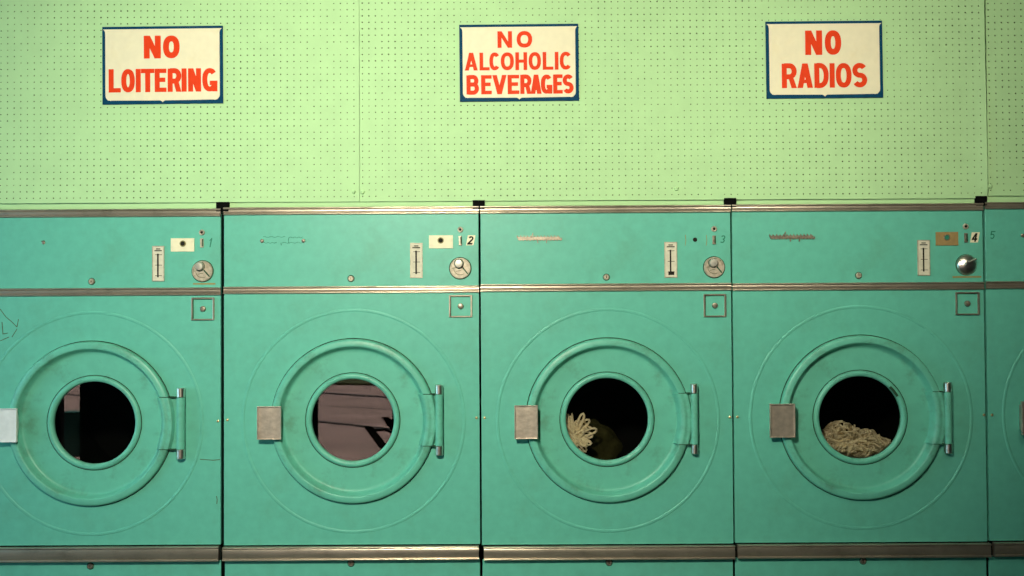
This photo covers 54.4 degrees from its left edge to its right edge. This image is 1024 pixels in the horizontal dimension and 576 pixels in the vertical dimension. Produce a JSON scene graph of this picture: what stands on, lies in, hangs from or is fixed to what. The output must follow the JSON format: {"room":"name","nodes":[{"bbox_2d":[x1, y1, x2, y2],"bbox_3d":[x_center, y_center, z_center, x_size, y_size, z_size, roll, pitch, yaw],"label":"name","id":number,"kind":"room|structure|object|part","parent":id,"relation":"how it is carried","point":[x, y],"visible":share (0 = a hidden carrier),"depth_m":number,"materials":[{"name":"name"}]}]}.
{"room":"laundry","nodes":[
{"label":"laundry","id":0,"kind":"room"},
{"bbox_2d":[0,0,1023,212],"bbox_3d":[-0.305,-0.856,3.973,9.400,1.093,0.088,0,-1,0],"label":"wall","id":1,"kind":"structure","parent":0,"point":[13,206],"depth_m":3.92,"materials":[{"name":"green paint"}]},
{"bbox_2d":[0,0,359,203],"bbox_3d":[-2.003,-0.848,3.919,2.803,1.032,0.012,0,-1,0],"label":"pegboard panel","id":2,"kind":"object","parent":1,"relation":"attached to","point":[50,141],"visible":1,"depth_m":3.92,"materials":[{"name":"green"}]},
{"bbox_2d":[102,26,222,104],"bbox_3d":[-1.374,-0.877,3.916,0.474,0.307,0.008,-1,-1,0],"label":"warning sign","id":3,"kind":"object","parent":2,"relation":"attached to","point":[145,64],"visible":1,"depth_m":3.91,"materials":[{"name":"beige metal"}]},
{"bbox_2d":[360,0,987,201],"bbox_3d":[0.631,-0.862,3.919,2.461,1.032,0.017,0,-1,0],"label":"pegboard panel","id":4,"kind":"object","parent":1,"relation":"attached to","point":[645,77],"visible":1,"depth_m":3.92,"materials":[{"name":"green"}]},
{"bbox_2d":[459,24,578,101],"bbox_3d":[0.028,-0.886,3.916,0.468,0.304,0.008,-1,-1,0],"label":"warning sign","id":5,"kind":"object","parent":4,"relation":"attached to","point":[498,62],"visible":1,"depth_m":3.91,"materials":[{"name":"beige metal"}]},
{"bbox_2d":[765,21,882,98],"bbox_3d":[1.228,-0.898,3.916,0.459,0.304,0.008,-1,-1,0],"label":"warning sign","id":6,"kind":"object","parent":4,"relation":"attached to","point":[805,59],"visible":1,"depth_m":3.91,"materials":[{"name":"beige metal"}]},
{"bbox_2d":[985,0,1023,195],"bbox_3d":[3.080,-0.880,3.919,2.430,1.023,0.012,0,-1,0],"label":"pegboard panel","id":7,"kind":"object","parent":1,"relation":"attached to","point":[1004,69],"visible":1,"depth_m":3.92,"materials":[{"name":"green"}]},
{"bbox_3d":[-0.291,1.597,1.320,9.400,0.100,6.900,0,-1,0],"label":"floor","id":8,"kind":"structure","parent":0,"visible":0},
{"bbox_2d":[0,208,226,575],"bbox_3d":[-1.643,0.654,4.245,1.012,1.913,0.808,0,-1,0],"label":"dryer","id":9,"kind":"object","parent":8,"relation":"on","point":[112,320],"visible":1,"depth_m":3.90,"materials":[{"name":"teal metal"}]},
{"bbox_3d":[-1.961,0.531,3.866,0.095,0.130,0.046,0,-1,0],"label":"latch plate","id":10,"kind":"part","parent":9,"relation":"part of","materials":[{"name":"metal"}]},
{"bbox_3d":[-1.643,0.529,3.890,0.639,0.639,0.046,0,-1,0],"label":"door","id":11,"kind":"part","parent":9,"relation":"part of","materials":[{"name":"green metal"}]},
{"bbox_3d":[-1.644,0.515,3.900,1.010,0.975,0.022,0,-1,0],"label":"door panel","id":12,"kind":"part","parent":9,"relation":"part of","materials":[{"name":"teal metal"}]},
{"bbox_3d":[-1.648,-0.131,3.913,1.010,0.317,0.020,0,-1,0],"label":"control panel","id":13,"kind":"part","parent":9,"relation":"part of","materials":[{"name":"teal metal"}]},
{"bbox_3d":[-1.640,1.291,3.890,1.008,0.446,0.012,0,-1,0],"label":"panel","id":14,"kind":"part","parent":9,"relation":"part of","materials":[{"name":"green metal"}]},
{"bbox_3d":[-1.291,-0.169,3.903,0.092,0.052,0.003,0,-1,0],"label":"plate","id":15,"kind":"part","parent":9,"relation":"part of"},
{"bbox_3d":[-1.220,-0.084,3.887,0.033,0.033,0.019,0,-1,0],"label":"dial knob","id":16,"kind":"part","parent":9,"relation":"part of","materials":[{"name":"silver metal"}]},
{"bbox_3d":[-1.210,0.082,3.896,0.091,0.089,0.007,0,-1,0],"label":"coin box frame","id":17,"kind":"part","parent":9,"relation":"part of","materials":[{"name":"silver metal"}]},
{"bbox_2d":[216,202,229,211],"bbox_3d":[-1.135,-0.318,3.911,0.050,0.038,0.016,0,-1,0],"label":"block","id":18,"kind":"object","parent":9,"relation":"on","point":[221,205],"visible":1,"depth_m":3.90,"materials":[{"name":"black rubber"}]},
{"bbox_2d":[222,206,482,575],"bbox_3d":[-0.626,0.646,4.245,1.000,1.917,0.808,0,-1,0],"label":"dryer","id":19,"kind":"object","parent":8,"relation":"on","point":[353,434],"visible":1,"depth_m":3.90,"materials":[{"name":"teal metal"}]},
{"bbox_3d":[-0.939,0.522,3.866,0.093,0.128,0.046,0,-1,0],"label":"latch plate","id":20,"kind":"part","parent":19,"relation":"part of","materials":[{"name":"metal"}]},
{"bbox_3d":[-0.630,-0.141,3.913,0.998,0.316,0.020,0,-1,0],"label":"control panel","id":21,"kind":"part","parent":19,"relation":"part of","materials":[{"name":"teal metal"}]},
{"bbox_3d":[-0.626,0.509,3.900,0.998,0.984,0.022,0,-1,0],"label":"door panel","id":22,"kind":"part","parent":19,"relation":"part of","materials":[{"name":"teal metal"}]},
{"bbox_3d":[-0.619,0.519,3.890,0.639,0.639,0.046,0,-1,0],"label":"door","id":23,"kind":"part","parent":19,"relation":"part of","materials":[{"name":"green metal"}]},
{"bbox_3d":[-0.622,1.285,3.890,0.996,0.447,0.012,0,-1,0],"label":"panel","id":24,"kind":"part","parent":19,"relation":"part of","materials":[{"name":"green metal"}]},
{"bbox_3d":[-0.278,-0.181,3.903,0.094,0.051,0.003,0,-1,0],"label":"plate","id":25,"kind":"part","parent":19,"relation":"part of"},
{"bbox_3d":[-0.208,-0.095,3.887,0.033,0.033,0.019,0,-1,0],"label":"dial knob","id":26,"kind":"part","parent":19,"relation":"part of","materials":[{"name":"silver metal"}]},
{"bbox_3d":[-0.201,0.071,3.896,0.091,0.087,0.007,0,-1,0],"label":"coin box frame","id":27,"kind":"part","parent":19,"relation":"part of","materials":[{"name":"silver metal"}]},
{"bbox_2d":[473,200,484,209],"bbox_3d":[-0.131,-0.326,3.911,0.047,0.037,0.016,0,-1,0],"label":"block","id":28,"kind":"object","parent":19,"relation":"on","point":[479,203],"visible":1,"depth_m":3.90,"materials":[{"name":"black rubber"}]},
{"bbox_2d":[480,205,734,575],"bbox_3d":[0.372,0.641,4.245,0.984,1.917,0.808,0,-1,0],"label":"dryer","id":29,"kind":"object","parent":8,"relation":"on","point":[618,316],"visible":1,"depth_m":3.90,"materials":[{"name":"teal metal"}]},
{"bbox_3d":[0.055,0.519,3.866,0.090,0.130,0.046,0,-1,0],"label":"latch plate","id":30,"kind":"part","parent":29,"relation":"part of","materials":[{"name":"metal"}]},
{"bbox_2d":[566,413,596,452],"bbox_3d":[0.254,0.598,3.973,0.169,0.208,0.105,0,-1,0],"label":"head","id":31,"kind":"object","parent":29,"relation":"in","point":[576,429],"visible":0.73,"depth_m":3.94},
{"bbox_2d":[578,419,622,459],"bbox_3d":[0.322,0.651,4.127,0.272,0.214,0.150,0,-1,0],"label":"crumpled cloth","id":32,"kind":"object","parent":29,"relation":"in","point":[606,445],"visible":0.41,"depth_m":4.07,"materials":[{"name":"fabric"}]},
{"bbox_3d":[0.367,-0.147,3.913,0.980,0.313,0.020,0,-1,0],"label":"control panel","id":33,"kind":"part","parent":29,"relation":"part of","materials":[{"name":"teal metal"}]},
{"bbox_3d":[0.371,0.504,3.900,0.980,0.990,0.022,0,-1,0],"label":"door panel","id":34,"kind":"part","parent":29,"relation":"part of","materials":[{"name":"teal metal"}]},
{"bbox_3d":[0.375,0.516,3.890,0.639,0.639,0.046,0,-1,0],"label":"door","id":35,"kind":"part","parent":29,"relation":"part of","materials":[{"name":"green metal"}]},
{"bbox_3d":[0.375,1.281,3.890,0.978,0.444,0.012,0,-1,0],"label":"panel","id":36,"kind":"part","parent":29,"relation":"part of","materials":[{"name":"green metal"}]},
{"bbox_3d":[0.787,-0.099,3.887,0.033,0.033,0.019,0,-1,0],"label":"dial knob","id":37,"kind":"part","parent":29,"relation":"part of","materials":[{"name":"silver metal"}]},
{"bbox_3d":[0.794,0.069,3.896,0.088,0.090,0.007,0,-1,0],"label":"coin box frame","id":38,"kind":"part","parent":29,"relation":"part of","materials":[{"name":"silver metal"}]},
{"bbox_2d":[724,198,735,207],"bbox_3d":[0.856,-0.334,3.911,0.046,0.038,0.016,0,-1,0],"label":"block","id":39,"kind":"object","parent":29,"relation":"on","point":[727,201],"visible":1,"depth_m":3.90,"materials":[{"name":"black rubber"}]},
{"bbox_2d":[730,203,991,575],"bbox_3d":[1.362,0.635,4.245,0.990,1.918,0.808,0,-1,0],"label":"dryer","id":40,"kind":"object","parent":8,"relation":"on","point":[870,316],"visible":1,"depth_m":3.90,"materials":[{"name":"teal metal"}]},
{"bbox_3d":[1.045,0.513,3.866,0.098,0.130,0.046,0,-1,0],"label":"latch plate","id":41,"kind":"part","parent":40,"relation":"part of","materials":[{"name":"metal"}]},
{"bbox_2d":[822,420,890,457],"bbox_3d":[1.378,0.643,4.037,0.386,0.215,0.235,0,-1,0],"label":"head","id":42,"kind":"object","parent":40,"relation":"in","point":[856,442],"visible":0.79,"depth_m":3.97},
{"bbox_3d":[1.355,-0.152,3.913,0.982,0.316,0.020,0,-1,0],"label":"control panel","id":43,"kind":"part","parent":40,"relation":"part of","materials":[{"name":"teal metal"}]},
{"bbox_3d":[1.359,0.498,3.900,0.982,0.986,0.022,0,-1,0],"label":"door panel","id":44,"kind":"part","parent":40,"relation":"part of","materials":[{"name":"teal metal"}]},
{"bbox_3d":[1.364,0.505,3.890,0.639,0.639,0.046,0,-1,0],"label":"door","id":45,"kind":"part","parent":40,"relation":"part of","materials":[{"name":"teal metal"}]},
{"bbox_3d":[1.363,1.274,3.890,0.980,0.446,0.012,0,-1,0],"label":"panel","id":46,"kind":"part","parent":40,"relation":"part of","materials":[{"name":"green metal"}]},
{"bbox_3d":[1.705,-0.193,3.903,0.088,0.053,0.003,0,-1,0],"label":"plate","id":47,"kind":"part","parent":40,"relation":"part of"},
{"bbox_3d":[1.782,0.061,3.896,0.093,0.090,0.007,0,-1,0],"label":"coin box frame","id":48,"kind":"part","parent":40,"relation":"part of","materials":[{"name":"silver metal"}]},
{"bbox_3d":[1.785,-0.102,3.880,0.044,0.027,0.022,0,-1,0],"label":"dial handle","id":49,"kind":"part","parent":40,"relation":"part of","materials":[{"name":"silver metal"}]},
{"bbox_2d":[974,196,986,205],"bbox_3d":[1.841,-0.342,3.911,0.044,0.038,0.016,0,-1,0],"label":"block","id":50,"kind":"object","parent":40,"relation":"on","point":[978,199],"visible":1,"depth_m":3.90,"materials":[{"name":"black rubber"}]},
{"bbox_2d":[982,202,1023,575],"bbox_3d":[2.352,0.628,4.245,0.986,1.921,0.808,0,-1,0],"label":"dryer","id":51,"kind":"object","parent":8,"relation":"on","point":[1002,222],"visible":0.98,"depth_m":3.89,"materials":[{"name":"teal metal"}]},
{"bbox_3d":[2.348,-0.161,3.914,0.984,0.316,0.020,0,-1,0],"label":"control panel","id":52,"kind":"part","parent":51,"relation":"part of","materials":[{"name":"teal metal"}]},
{"bbox_3d":[2.352,0.490,3.900,0.984,0.986,0.022,0,-1,0],"label":"door panel","id":53,"kind":"part","parent":51,"relation":"part of","materials":[{"name":"teal metal"}]},
{"bbox_3d":[2.356,1.268,3.890,0.982,0.448,0.012,0,-1,0],"label":"panel","id":54,"kind":"part","parent":51,"relation":"part of","materials":[{"name":"green metal"}]},
{"bbox_3d":[2.018,0.503,3.867,0.097,0.130,0.046,0,-1,0],"label":"latch plate","id":55,"kind":"part","parent":51,"relation":"part of","materials":[{"name":"metal"}]}
]}

